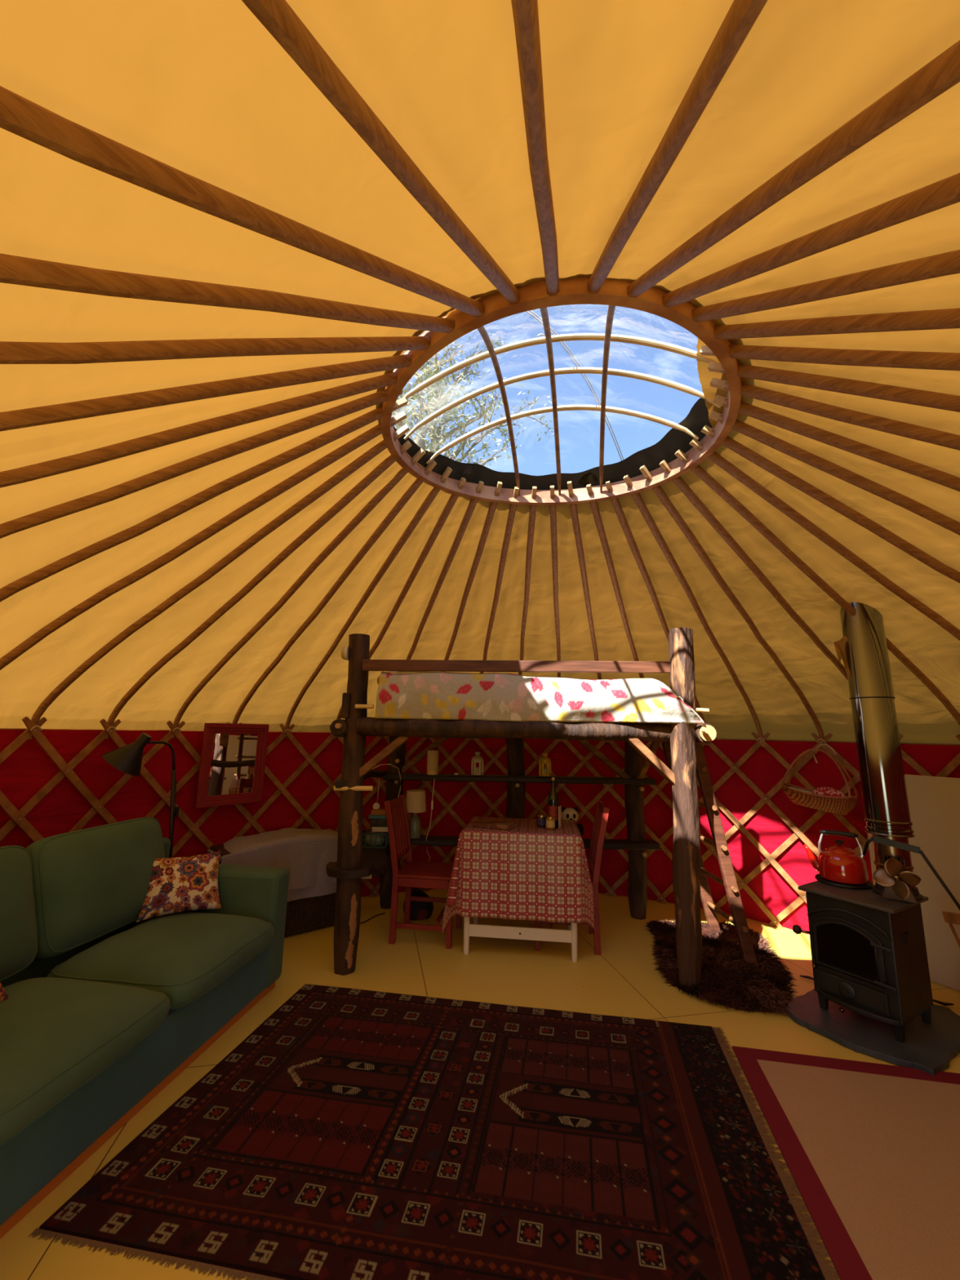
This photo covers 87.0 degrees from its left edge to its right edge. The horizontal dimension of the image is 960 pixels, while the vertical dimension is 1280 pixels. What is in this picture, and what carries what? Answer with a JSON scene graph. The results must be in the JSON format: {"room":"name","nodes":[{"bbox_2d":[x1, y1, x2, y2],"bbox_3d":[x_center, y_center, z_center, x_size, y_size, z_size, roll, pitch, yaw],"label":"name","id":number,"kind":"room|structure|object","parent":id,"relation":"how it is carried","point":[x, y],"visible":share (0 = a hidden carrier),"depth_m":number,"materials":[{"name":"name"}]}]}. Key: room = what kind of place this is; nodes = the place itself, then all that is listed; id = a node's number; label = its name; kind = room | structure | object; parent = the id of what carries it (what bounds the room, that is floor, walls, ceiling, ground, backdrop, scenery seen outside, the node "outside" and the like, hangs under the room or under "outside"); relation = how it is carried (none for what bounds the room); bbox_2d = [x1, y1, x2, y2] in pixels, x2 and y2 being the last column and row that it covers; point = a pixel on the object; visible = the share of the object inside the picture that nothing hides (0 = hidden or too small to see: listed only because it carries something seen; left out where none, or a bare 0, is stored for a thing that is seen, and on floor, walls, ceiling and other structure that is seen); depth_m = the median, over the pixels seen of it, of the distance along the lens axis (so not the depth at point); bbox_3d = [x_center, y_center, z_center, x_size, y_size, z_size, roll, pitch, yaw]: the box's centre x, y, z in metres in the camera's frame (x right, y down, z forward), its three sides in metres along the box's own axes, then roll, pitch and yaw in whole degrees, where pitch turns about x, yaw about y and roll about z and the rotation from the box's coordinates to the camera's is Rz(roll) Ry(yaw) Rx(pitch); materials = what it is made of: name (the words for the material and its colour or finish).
{"room":"traditional dwelling","nodes":[
{"label":"traditional dwelling","id":0,"kind":"room"},
{"bbox_2d":[0,0,959,745],"bbox_3d":[0.351,-0.304,2.455,5.916,1.656,5.916,-8,-14,41],"label":"ceiling","id":1,"kind":"structure","parent":0,"point":[202,89],"depth_m":1.43,"materials":[{"name":"yellow fabric"}]},
{"bbox_2d":[0,388,403,538],"bbox_3d":[-1.386,-0.428,1.907,2.113,1.647,0.044,4,-11,-16],"label":"rafter","id":2,"kind":"object","parent":1,"relation":"attached to","point":[78,504],"visible":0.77,"depth_m":2.01,"materials":[{"name":"brown wood"}]},
{"bbox_2d":[0,411,406,670],"bbox_3d":[-1.460,-0.348,2.466,2.140,1.685,0.044,1,-10,2],"label":"rafter","id":3,"kind":"object","parent":1,"relation":"attached to","point":[375,431],"visible":0.92,"depth_m":2.48,"materials":[{"name":"brown wood"}]},
{"bbox_2d":[0,396,407,602],"bbox_3d":[-1.434,-0.395,2.187,2.149,1.679,0.045,2,-10,-7],"label":"rafter","id":4,"kind":"object","parent":1,"relation":"attached to","point":[318,442],"visible":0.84,"depth_m":2.23,"materials":[{"name":"brown wood"}]},
{"bbox_2d":[0,371,411,488],"bbox_3d":[-1.274,-0.471,1.649,2.121,1.644,0.045,6,-11,-25],"label":"rafter","id":5,"kind":"object","parent":1,"relation":"attached to","point":[99,455],"visible":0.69,"depth_m":1.80,"materials":[{"name":"brown wood"}]},
{"bbox_2d":[0,353,412,431],"bbox_3d":[-1.124,-0.511,1.408,2.123,1.642,0.044,8,-12,-34],"label":"rafter","id":6,"kind":"object","parent":1,"relation":"attached to","point":[51,414],"visible":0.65,"depth_m":1.58,"materials":[{"name":"brown wood"}]},
{"bbox_2d":[0,336,431,364],"bbox_3d":[-0.940,-0.546,1.192,2.120,1.640,0.044,10,-14,-42],"label":"rafter","id":7,"kind":"object","parent":1,"relation":"attached to","point":[11,352],"visible":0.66,"depth_m":1.37,"materials":[{"name":"brown wood"}]},
{"bbox_2d":[27,424,409,739],"bbox_3d":[-1.441,-0.300,2.748,2.133,1.691,0.043,-1,-10,11],"label":"rafter","id":8,"kind":"object","parent":1,"relation":"attached to","point":[381,446],"visible":0.92,"depth_m":2.75,"materials":[{"name":"brown wood"}]},
{"bbox_2d":[0,253,455,333],"bbox_3d":[-0.725,-0.575,1.005,0.044,1.638,2.112,-7,-13,37],"label":"rafter","id":9,"kind":"object","parent":1,"relation":"attached to","point":[14,269],"visible":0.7,"depth_m":1.12,"materials":[{"name":"brown wood"}]},
{"bbox_2d":[0,85,484,317],"bbox_3d":[-0.483,-0.597,0.851,0.044,1.636,2.102,-5,-12,28],"label":"rafter","id":10,"kind":"object","parent":1,"relation":"attached to","point":[20,116],"visible":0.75,"depth_m":0.85,"materials":[{"name":"brown wood"}]},
{"bbox_2d":[105,440,412,738],"bbox_3d":[-1.388,-0.242,3.024,2.102,1.678,0.044,-3,-11,19],"label":"rafter","id":11,"kind":"object","parent":1,"relation":"attached to","point":[384,465],"visible":0.97,"depth_m":3.00,"materials":[{"name":"brown wood"}]},
{"bbox_2d":[172,448,425,737],"bbox_3d":[-1.269,-0.203,3.281,2.122,1.696,0.046,-5,-12,28],"label":"rafter","id":12,"kind":"object","parent":1,"relation":"attached to","point":[387,488],"visible":0.96,"depth_m":3.23,"materials":[{"name":"brown wood"}]},
{"bbox_2d":[232,459,436,723],"bbox_3d":[-1.121,-0.153,3.523,2.114,1.690,0.043,-7,-13,37],"label":"rafter","id":13,"kind":"object","parent":1,"relation":"attached to","point":[415,485],"visible":0.87,"depth_m":3.41,"materials":[{"name":"brown wood"}]},
{"bbox_2d":[284,466,452,737],"bbox_3d":[-0.929,-0.115,3.732,0.043,1.694,2.129,11,-14,-43],"label":"rafter","id":14,"kind":"object","parent":1,"relation":"attached to","point":[433,494],"visible":0.97,"depth_m":3.56,"materials":[{"name":"brown wood"}]},
{"bbox_2d":[241,0,519,303],"bbox_3d":[-0.218,-0.612,0.736,0.043,1.634,2.091,-3,-11,19],"label":"rafter","id":15,"kind":"object","parent":1,"relation":"attached to","point":[277,17],"visible":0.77,"depth_m":0.83,"materials":[{"name":"brown wood"}]},
{"bbox_2d":[333,476,466,738],"bbox_3d":[-0.714,-0.068,3.918,0.044,1.676,2.115,8,-12,-34],"label":"rafter","id":16,"kind":"object","parent":1,"relation":"attached to","point":[453,498],"visible":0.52,"depth_m":3.59,"materials":[{"name":"brown wood"}]},
{"bbox_2d":[381,480,484,738],"bbox_3d":[-0.464,-0.040,4.055,0.043,1.679,2.135,6,-11,-25],"label":"rafter","id":17,"kind":"object","parent":1,"relation":"attached to","point":[473,502],"visible":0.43,"depth_m":3.66,"materials":[{"name":"brown wood"}]},
{"bbox_2d":[426,481,502,739],"bbox_3d":[-0.195,-0.023,4.147,0.045,1.688,2.164,4,-11,-16],"label":"rafter","id":18,"kind":"object","parent":1,"relation":"attached to","point":[492,507],"visible":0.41,"depth_m":3.70,"materials":[{"name":"brown wood"}]},
{"bbox_2d":[471,486,519,740],"bbox_3d":[0.080,0.001,4.213,0.045,1.674,2.155,2,-10,-8],"label":"rafter","id":19,"kind":"object","parent":1,"relation":"attached to","point":[513,507],"visible":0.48,"depth_m":3.74,"materials":[{"name":"brown wood"}]},
{"bbox_2d":[518,486,536,675],"bbox_3d":[0.363,0.006,4.226,0.045,1.677,2.168,1,-10,1],"label":"rafter","id":20,"kind":"object","parent":1,"relation":"attached to","point":[532,511],"visible":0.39,"depth_m":3.75,"materials":[{"name":"brown wood"}]},
{"bbox_2d":[511,0,559,295],"bbox_3d":[0.061,-0.619,0.664,0.045,1.632,2.082,-1,-10,11],"label":"rafter","id":21,"kind":"object","parent":1,"relation":"attached to","point":[525,12],"visible":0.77,"depth_m":0.87,"materials":[{"name":"brown wood"}]},
{"bbox_2d":[549,485,562,742],"bbox_3d":[0.645,0.006,4.200,0.043,1.679,2.173,-1,-10,10],"label":"rafter","id":22,"kind":"object","parent":1,"relation":"attached to","point":[553,507],"visible":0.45,"depth_m":3.73,"materials":[{"name":"brown wood"}]},
{"bbox_2d":[381,275,741,505],"bbox_3d":[0.373,-1.221,2.589,1.756,0.395,1.698,1,-10,0],"label":"wheel","id":23,"kind":"object","parent":1,"relation":"attached to","point":[572,291],"visible":0.86,"depth_m":2.44,"materials":[{"name":"wood"}]},
{"bbox_2d":[393,310,728,489],"bbox_3d":[0.376,-1.236,2.616,2.040,0.438,2.040,4,-11,-17],"label":"skylight cover","id":24,"kind":"object","parent":23,"relation":"on","point":[674,440],"visible":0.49,"depth_m":3.05,"materials":[{"name":"black fabric"}]},
{"bbox_2d":[567,480,608,742],"bbox_3d":[0.918,-0.009,4.127,0.045,1.692,2.186,-3,-11,19],"label":"rafter","id":25,"kind":"object","parent":1,"relation":"attached to","point":[573,508],"visible":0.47,"depth_m":3.69,"materials":[{"name":"brown wood"}]},
{"bbox_2d":[586,484,644,678],"bbox_3d":[1.185,-0.009,4.035,0.044,1.669,2.145,-4,-12,28],"label":"rafter","id":26,"kind":"object","parent":1,"relation":"attached to","point":[594,507],"visible":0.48,"depth_m":3.65,"materials":[{"name":"brown wood"}]},
{"bbox_2d":[604,480,707,745],"bbox_3d":[1.430,-0.029,3.892,0.044,1.666,2.130,-7,-13,36],"label":"rafter","id":27,"kind":"object","parent":1,"relation":"attached to","point":[615,503],"visible":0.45,"depth_m":3.53,"materials":[{"name":"brown wood"}]},
{"bbox_2d":[586,0,767,293],"bbox_3d":[0.346,-0.618,0.637,0.044,1.631,2.075,1,-10,2],"label":"rafter","id":28,"kind":"object","parent":1,"relation":"attached to","point":[742,15],"visible":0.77,"depth_m":0.87,"materials":[{"name":"brown wood"}]},
{"bbox_2d":[623,475,763,746],"bbox_3d":[1.648,-0.060,3.709,2.124,1.670,0.044,11,-14,-43],"label":"rafter","id":29,"kind":"object","parent":1,"relation":"attached to","point":[637,497],"visible":0.98,"depth_m":3.55,"materials":[{"name":"brown wood"}]},
{"bbox_2d":[639,465,824,748],"bbox_3d":[1.828,-0.102,3.493,2.132,1.681,0.044,8,-12,-34],"label":"rafter","id":30,"kind":"object","parent":1,"relation":"attached to","point":[659,491],"visible":0.96,"depth_m":3.40,"materials":[{"name":"brown wood"}]},
{"bbox_2d":[659,459,848,680],"bbox_3d":[1.988,-0.133,3.257,2.105,1.665,0.043,6,-11,-25],"label":"rafter","id":31,"kind":"object","parent":1,"relation":"attached to","point":[681,484],"visible":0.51,"depth_m":3.15,"materials":[{"name":"brown wood"}]},
{"bbox_2d":[626,40,959,297],"bbox_3d":[0.635,-0.609,0.657,0.043,1.630,2.073,2,-10,-7],"label":"rafter","id":32,"kind":"object","parent":1,"relation":"attached to","point":[941,73],"visible":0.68,"depth_m":0.89,"materials":[{"name":"brown wood"}]},
{"bbox_2d":[662,173,959,307],"bbox_3d":[0.915,-0.592,0.722,0.045,1.629,2.074,4,-11,-16],"label":"rafter","id":33,"kind":"object","parent":1,"relation":"attached to","point":[942,193],"visible":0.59,"depth_m":1.15,"materials":[{"name":"brown wood"}]},
{"bbox_2d":[674,448,959,725],"bbox_3d":[2.095,-0.179,2.993,2.107,1.666,0.045,4,-11,-16],"label":"rafter","id":34,"kind":"object","parent":1,"relation":"attached to","point":[698,470],"visible":0.83,"depth_m":2.96,"materials":[{"name":"brown wood"}]},
{"bbox_2d":[689,438,959,640],"bbox_3d":[2.162,-0.224,2.720,2.102,1.659,0.044,2,-10,-8],"label":"rafter","id":35,"kind":"object","parent":1,"relation":"attached to","point":[716,458],"visible":0.94,"depth_m":2.73,"materials":[{"name":"brown wood"}]},
{"bbox_2d":[691,249,959,322],"bbox_3d":[1.183,-0.567,0.831,0.044,1.628,2.078,6,-11,-25],"label":"rafter","id":36,"kind":"object","parent":1,"relation":"attached to","point":[945,264],"visible":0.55,"depth_m":1.35,"materials":[{"name":"brown wood"}]},
{"bbox_2d":[699,344,959,370],"bbox_3d":[1.631,-0.510,1.181,0.046,1.657,2.130,11,-14,-43],"label":"rafter","id":37,"kind":"object","parent":1,"relation":"attached to","point":[878,358],"visible":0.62,"depth_m":1.68,"materials":[{"name":"brown wood"}]},
{"bbox_2d":[700,425,959,583],"bbox_3d":[2.181,-0.273,2.438,2.106,1.656,0.043,1,-10,1],"label":"rafter","id":38,"kind":"object","parent":1,"relation":"attached to","point":[737,447],"visible":0.9,"depth_m":2.50,"materials":[{"name":"brown wood"}]},
{"bbox_2d":[707,361,959,412],"bbox_3d":[1.815,-0.469,1.393,2.132,1.658,0.046,-7,-13,37],"label":"rafter","id":39,"kind":"object","parent":1,"relation":"attached to","point":[947,402],"visible":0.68,"depth_m":1.83,"materials":[{"name":"brown wood"}]},
{"bbox_2d":[708,409,959,535],"bbox_3d":[2.153,-0.324,2.156,2.112,1.655,0.044,-1,-10,10],"label":"rafter","id":40,"kind":"object","parent":1,"relation":"attached to","point":[944,521],"visible":0.85,"depth_m":2.31,"materials":[{"name":"brown wood"}]},
{"bbox_2d":[710,377,959,450],"bbox_3d":[1.963,-0.426,1.633,2.138,1.663,0.048,-4,-12,28],"label":"rafter","id":41,"kind":"object","parent":1,"relation":"attached to","point":[918,433],"visible":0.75,"depth_m":1.99,"materials":[{"name":"brown wood"}]},
{"bbox_2d":[713,307,959,339],"bbox_3d":[1.426,-0.536,0.979,0.044,1.628,2.083,8,-12,-34],"label":"rafter","id":42,"kind":"object","parent":1,"relation":"attached to","point":[947,318],"visible":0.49,"depth_m":1.52,"materials":[{"name":"brown wood"}]},
{"bbox_2d":[713,395,959,491],"bbox_3d":[2.082,-0.374,1.885,2.118,1.654,0.043,-3,-11,19],"label":"rafter","id":43,"kind":"object","parent":1,"relation":"attached to","point":[900,463],"visible":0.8,"depth_m":2.14,"materials":[{"name":"brown wood"}]},
{"bbox_2d":[0,729,959,934],"bbox_3d":[0.326,1.174,2.189,5.782,1.450,5.782,1,-10,0],"label":"wall","id":44,"kind":"structure","parent":0,"point":[28,768],"depth_m":4.20,"materials":[{"name":"red fabric"}]},
{"bbox_2d":[0,716,959,928],"bbox_3d":[0.325,1.151,2.195,5.728,1.545,5.723,1,-10,0],"label":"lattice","id":45,"kind":"structure","parent":44,"relation":"attached to","point":[17,817],"depth_m":4.13,"materials":[{"name":"brown wood"}]},
{"bbox_2d":[194,722,269,808],"bbox_3d":[-1.888,0.950,3.884,0.035,0.607,0.505,-7,-13,36],"label":"wall mirror","id":46,"kind":"object","parent":45,"relation":"attached to","point":[232,766],"visible":1,"depth_m":3.87,"materials":[{"name":"red mirror"}]},
{"bbox_2d":[207,733,257,795],"bbox_3d":[-1.896,0.951,3.890,0.009,0.477,0.375,-7,-13,36],"label":"mirror glass","id":47,"kind":"object","parent":46,"relation":"attached to","point":[232,758],"depth_m":3.88,"materials":[{"name":"white"}]},
{"bbox_2d":[779,743,857,815],"bbox_3d":[2.506,1.025,3.775,0.204,0.497,0.501,9,-13,-37],"label":"hanging basket","id":48,"kind":"object","parent":45,"relation":"hanging from","point":[842,806],"visible":0.94,"depth_m":3.68,"materials":[{"name":"orange wicker"}]},
{"bbox_2d":[812,786,846,796],"bbox_3d":[2.549,1.137,3.688,0.110,0.122,0.221,8,-12,-34],"label":"folded cloth","id":49,"kind":"object","parent":48,"relation":"in","point":[825,791],"visible":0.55,"depth_m":3.66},
{"bbox_2d":[0,888,959,1279],"bbox_3d":[0.311,1.957,2.047,6.000,0.140,6.000,1,-10,0],"label":"floor","id":50,"kind":"structure","parent":0,"point":[622,980],"depth_m":2.98,"materials":[{"name":"yellow paint"}]},
{"bbox_2d":[102,733,179,857],"bbox_3d":[-2.143,1.312,3.166,0.223,1.440,0.533,-6,-12,32],"label":"floor lamp","id":51,"kind":"object","parent":50,"relation":"on","point":[127,759],"visible":0.75,"depth_m":3.14,"materials":[{"name":"metal"}]},
{"bbox_2d":[0,817,289,1238],"bbox_3d":[-1.716,1.383,2.172,0.990,0.961,1.925,0,-10,8],"label":"sofa","id":52,"kind":"object","parent":50,"relation":"on","point":[104,1009],"visible":0.96,"depth_m":2.16,"materials":[{"name":"green fabric"}]},
{"bbox_2d":[0,845,36,982],"bbox_3d":[-2.063,1.101,1.877,0.323,0.519,0.767,-1,-10,9],"label":"cushion","id":53,"kind":"object","parent":52,"relation":"on","point":[18,867],"depth_m":2.11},
{"bbox_2d":[0,977,170,1144],"bbox_3d":[-1.639,1.423,1.748,0.720,0.247,0.788,0,-10,8],"label":"seat cushion","id":54,"kind":"object","parent":52,"relation":"on","point":[61,1039],"depth_m":1.74,"materials":[{"name":"fabric"}]},
{"bbox_2d":[26,817,164,959],"bbox_3d":[-1.958,1.239,2.632,0.324,0.520,0.767,0,-10,8],"label":"cushion","id":55,"kind":"object","parent":52,"relation":"on","point":[89,884],"depth_m":2.43,"materials":[{"name":"fabric"}]},
{"bbox_2d":[46,911,274,1010],"bbox_3d":[-1.530,1.566,2.520,0.720,0.246,0.782,0,-10,8],"label":"seat cushion","id":56,"kind":"object","parent":52,"relation":"on","point":[189,957],"depth_m":2.35,"materials":[{"name":"fabric"}]},
{"bbox_2d":[136,850,221,922],"bbox_3d":[-1.669,1.368,2.838,0.401,0.280,0.204,8,-12,-33],"label":"floral cushion","id":57,"kind":"object","parent":52,"relation":"on","point":[188,883],"visible":0.98,"depth_m":2.79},
{"bbox_2d":[209,844,336,936],"bbox_3d":[-1.523,1.853,3.807,0.900,0.625,0.400,9,-13,-39],"label":"wicker trunk","id":58,"kind":"object","parent":50,"relation":"on","point":[304,914],"visible":0.22,"depth_m":3.74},
{"bbox_2d":[206,827,337,902],"bbox_3d":[-1.508,1.690,3.821,0.940,0.438,0.439,9,-13,-39],"label":"throw blanket","id":59,"kind":"object","parent":58,"relation":"on","point":[306,853],"visible":0.71,"depth_m":3.73,"materials":[{"name":"beige fabric"}]},
{"bbox_2d":[403,888,433,920],"bbox_3d":[-0.498,2.155,4.101,0.240,0.253,0.200,1,-10,0],"label":"bag","id":60,"kind":"object","parent":50,"relation":"on","point":[420,910],"visible":0.56,"depth_m":4.01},
{"bbox_2d":[383,794,461,949],"bbox_3d":[-0.424,1.700,3.816,0.540,0.969,0.402,-1,-10,8],"label":"dining chair","id":61,"kind":"object","parent":50,"relation":"on","point":[434,875],"visible":0.77,"depth_m":3.71,"materials":[{"name":"red paint"}]},
{"bbox_2d":[29,983,840,1279],"bbox_3d":[-0.037,1.872,2.050,2.365,0.013,1.559,-1,-10,9],"label":"patterned rug","id":62,"kind":"object","parent":50,"relation":"on","point":[353,1134],"visible":1,"depth_m":1.76,"materials":[{"name":"fabric"}]},
{"bbox_2d":[463,916,577,962],"bbox_3d":[0.306,1.783,3.719,0.800,0.795,0.600,0,-10,7],"label":"dining table","id":63,"kind":"object","parent":50,"relation":"on","point":[569,935],"visible":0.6,"depth_m":3.41,"materials":[{"name":"beige paint"}]},
{"bbox_2d":[441,816,595,935],"bbox_3d":[0.283,1.741,3.729,1.046,0.721,0.662,0,-10,7],"label":"tablecloth","id":64,"kind":"object","parent":63,"relation":"on","point":[526,871],"visible":0.96,"depth_m":3.44,"materials":[{"name":"fabric"}]},
{"bbox_2d":[470,818,518,829],"bbox_3d":[0.105,1.355,3.731,0.314,0.023,0.217,-3,-11,21],"label":"magazine stack","id":65,"kind":"object","parent":64,"relation":"on","point":[486,823],"visible":1,"depth_m":3.67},
{"bbox_2d":[471,822,518,829],"bbox_3d":[0.111,1.359,3.723,0.299,0.012,0.209,-3,-11,21],"label":"magazine","id":66,"kind":"object","parent":65,"relation":"on","point":[495,825],"depth_m":3.65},
{"bbox_2d":[548,777,558,827],"bbox_3d":[0.544,1.199,3.748,0.076,0.352,0.077,1,-10,0],"label":"wine bottle","id":67,"kind":"object","parent":64,"relation":"on","point":[553,797],"visible":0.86,"depth_m":3.72,"materials":[{"name":"green glass"}]},
{"bbox_2d":[325,626,716,988],"bbox_3d":[0.249,1.106,3.888,2.504,2.190,1.659,1,-10,0],"label":"bed","id":68,"kind":"object","parent":50,"relation":"on","point":[354,863],"visible":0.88,"depth_m":3.33,"materials":[{"name":"brown wood"}]},
{"bbox_2d":[334,769,386,788],"bbox_3d":[-0.898,1.032,3.799,0.218,0.070,1.083,1,-10,0],"label":"wooden peg","id":69,"kind":"object","parent":68,"relation":"attached to","point":[344,781],"depth_m":3.30,"materials":[{"name":"brown wood"}]},
{"bbox_2d":[361,828,389,848],"bbox_3d":[-0.818,1.548,3.945,0.210,0.110,0.160,1,-10,0],"label":"plastic crate","id":70,"kind":"object","parent":68,"relation":"on","point":[386,843],"visible":0.57,"depth_m":3.88,"materials":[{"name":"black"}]},
{"bbox_2d":[364,831,386,845],"bbox_3d":[-0.818,1.551,3.945,0.162,0.104,0.120,1,-10,0],"label":"folded cloth","id":71,"kind":"object","parent":70,"relation":"in","point":[373,837],"visible":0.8,"depth_m":3.90,"materials":[{"name":"grey fabric"}]},
{"bbox_2d":[372,826,388,831],"bbox_3d":[-0.772,1.477,3.968,0.130,0.035,0.110,1,-10,0],"label":"box","id":72,"kind":"object","parent":71,"relation":"on","point":[374,828],"visible":0.46,"depth_m":3.91,"materials":[{"name":"beige paper"}]},
{"bbox_2d":[370,818,387,826],"bbox_3d":[-0.781,1.429,3.977,0.140,0.060,0.110,1,-10,0],"label":"box","id":73,"kind":"object","parent":72,"relation":"on","point":[374,822],"visible":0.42,"depth_m":3.92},
{"bbox_2d":[405,789,426,838],"bbox_3d":[-0.541,1.453,4.227,0.184,0.375,0.184,1,-10,0],"label":"table lamp","id":74,"kind":"object","parent":68,"relation":"on","point":[415,799],"visible":0.93,"depth_m":4.18,"materials":[{"name":"fabric"}]},
{"bbox_2d":[426,750,438,862],"bbox_3d":[-0.410,1.415,4.232,0.096,0.958,0.141,1,-10,0],"label":"lamp","id":75,"kind":"object","parent":68,"relation":"on","point":[433,755],"visible":0.98,"depth_m":4.28,"materials":[{"name":"beige"}]},
{"bbox_2d":[471,751,483,775],"bbox_3d":[-0.022,1.052,4.322,0.106,0.194,0.104,1,-10,0],"label":"candle lantern","id":76,"kind":"object","parent":68,"relation":"on","point":[477,758],"visible":1,"depth_m":4.29,"materials":[{"name":"beige paint"}]},
{"bbox_2d":[382,773,656,785],"bbox_3d":[0.330,1.187,4.321,2.313,0.046,0.206,1,-10,0],"label":"shelf","id":77,"kind":"object","parent":68,"relation":"attached to","point":[512,778],"depth_m":4.24,"materials":[{"name":"brown wood"}]},
{"bbox_2d":[410,835,660,849],"bbox_3d":[0.347,1.687,4.221,2.248,0.051,0.208,1,-10,0],"label":"shelf","id":78,"kind":"object","parent":68,"relation":"attached to","point":[631,843],"depth_m":4.14,"materials":[{"name":"brown wood"}]},
{"bbox_2d":[538,752,551,776],"bbox_3d":[0.556,1.063,4.322,0.106,0.194,0.104,1,-10,0],"label":"candle lantern","id":79,"kind":"object","parent":68,"relation":"on","point":[544,760],"visible":1,"depth_m":4.30,"materials":[{"name":"yellow paint"}]},
{"bbox_2d":[561,806,583,836],"bbox_3d":[0.752,1.536,4.221,0.188,0.277,0.190,-8,-14,42],"label":"plush panda","id":80,"kind":"object","parent":68,"relation":"on","point":[570,814],"visible":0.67,"depth_m":4.18,"materials":[{"name":"black"}]},
{"bbox_3d":[0.250,0.529,3.970,2.001,0.217,1.060,1,-10,0],"label":"mattress","id":81,"kind":"object","parent":68,"relation":"on","visible":0},
{"bbox_2d":[374,671,705,724],"bbox_3d":[0.378,0.464,3.841,2.147,0.328,1.307,1,-10,0],"label":"duvet","id":82,"kind":"object","parent":81,"relation":"on","point":[448,695],"visible":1,"depth_m":3.34,"materials":[{"name":"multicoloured fabric"}]},
{"bbox_2d":[534,800,609,955],"bbox_3d":[0.671,1.707,3.745,0.540,0.969,0.402,0,-10,7],"label":"dining chair","id":83,"kind":"object","parent":50,"relation":"on","point":[597,836],"visible":0.53,"depth_m":3.56,"materials":[{"name":"red paint"}]},
{"bbox_2d":[644,918,798,1016],"bbox_3d":[1.598,2.110,3.429,0.887,0.106,1.468,-1,-11,13],"label":"sheepskin rug","id":84,"kind":"object","parent":50,"relation":"on","point":[726,980],"visible":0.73,"depth_m":3.13,"materials":[{"name":"fur"}]},
{"bbox_2d":[662,742,757,965],"bbox_3d":[1.626,1.467,3.623,0.374,1.442,0.640,1,-10,0],"label":"ladder","id":85,"kind":"object","parent":84,"relation":"on","point":[729,882],"visible":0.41,"depth_m":3.38,"materials":[{"name":"brown wood"}]},
{"bbox_2d":[732,1045,959,1279],"bbox_3d":[1.659,1.804,1.492,1.250,0.009,1.774,-1,-10,12],"label":"rug","id":86,"kind":"object","parent":50,"relation":"on","point":[871,1151],"visible":1,"depth_m":1.83,"materials":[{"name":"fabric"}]},
{"bbox_2d":[786,988,959,1075],"bbox_3d":[2.133,2.020,2.703,0.855,0.031,0.664,8,-12,-33],"label":"slate hearth","id":87,"kind":"object","parent":50,"relation":"on","point":[930,1048],"visible":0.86,"depth_m":2.54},
{"bbox_2d":[792,880,933,1043],"bbox_3d":[2.086,1.673,2.751,0.508,0.667,0.481,7,-12,-29],"label":"wood stove","id":88,"kind":"object","parent":87,"relation":"on","point":[869,955],"visible":0.94,"depth_m":2.62,"materials":[{"name":"black metal"}]},
{"bbox_2d":[814,873,874,889],"bbox_3d":[2.140,1.418,2.977,0.284,0.014,0.284,1,-10,0],"label":"trivet","id":89,"kind":"object","parent":88,"relation":"on","point":[868,885],"visible":0.44,"depth_m":2.88,"materials":[{"name":"black paint"}]},
{"bbox_2d":[803,830,868,884],"bbox_3d":[2.125,1.276,3.003,0.274,0.272,0.240,1,-10,0],"label":"kettle","id":90,"kind":"object","parent":89,"relation":"on","point":[840,864],"visible":1,"depth_m":2.94,"materials":[{"name":"red metal"}]},
{"bbox_2d":[840,602,915,888],"bbox_3d":[2.305,0.542,2.938,0.224,1.770,0.259,-6,-12,32],"label":"pipe","id":91,"kind":"object","parent":88,"relation":"on","point":[878,748],"visible":0.86,"depth_m":2.88,"materials":[{"name":"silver metal"}]},
{"bbox_2d":[833,635,849,676],"bbox_3d":[2.206,0.099,3.059,0.095,0.258,0.040,-7,-13,37],"label":"scrap","id":92,"kind":"object","parent":91,"relation":"hanging from","point":[839,645],"visible":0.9,"depth_m":3.07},
{"bbox_2d":[862,835,959,910],"bbox_3d":[2.328,1.309,2.668,0.473,0.492,0.076,-6,-12,33],"label":"bracket","id":93,"kind":"object","parent":91,"relation":"attached to","point":[886,842],"visible":1,"depth_m":2.70,"materials":[{"name":"metal"}]},
{"bbox_2d":[872,854,921,903],"bbox_3d":[2.207,1.263,2.679,0.201,0.217,0.108,-7,-13,36],"label":"fan","id":94,"kind":"object","parent":88,"relation":"on","point":[896,882],"visible":1,"depth_m":2.66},
{"bbox_2d":[867,774,959,991],"bbox_3d":[2.870,1.498,3.182,0.012,1.250,0.722,6,-11,-26],"label":"board","id":95,"kind":"object","parent":50,"relation":"on","point":[934,802],"visible":0.56,"depth_m":3.17,"materials":[{"name":"beige"}]},
{"bbox_2d":[942,911,959,948],"bbox_3d":[2.827,1.749,2.634,0.430,0.573,0.430,5,-11,-20],"label":"slatted chair","id":96,"kind":"object","parent":50,"relation":"on","point":[950,917],"visible":1,"depth_m":2.76,"materials":[{"name":"brown wood"}]},
{"label":"outside","id":97,"kind":"structure","parent":0,"visible":0},
{"bbox_3d":[-0.029,1.615,-0.292,80.000,0.010,80.000,1,-10,0],"label":"ground","id":98,"kind":"structure","parent":97,"visible":0},
{"bbox_2d":[391,330,554,466],"bbox_3d":[-1.714,-2.285,9.875,6.633,11.324,4.056,0,-10,6],"label":"tree","id":99,"kind":"object","parent":98,"relation":"on","point":[439,400],"visible":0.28,"depth_m":10.24,"materials":[{"name":"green plant"}]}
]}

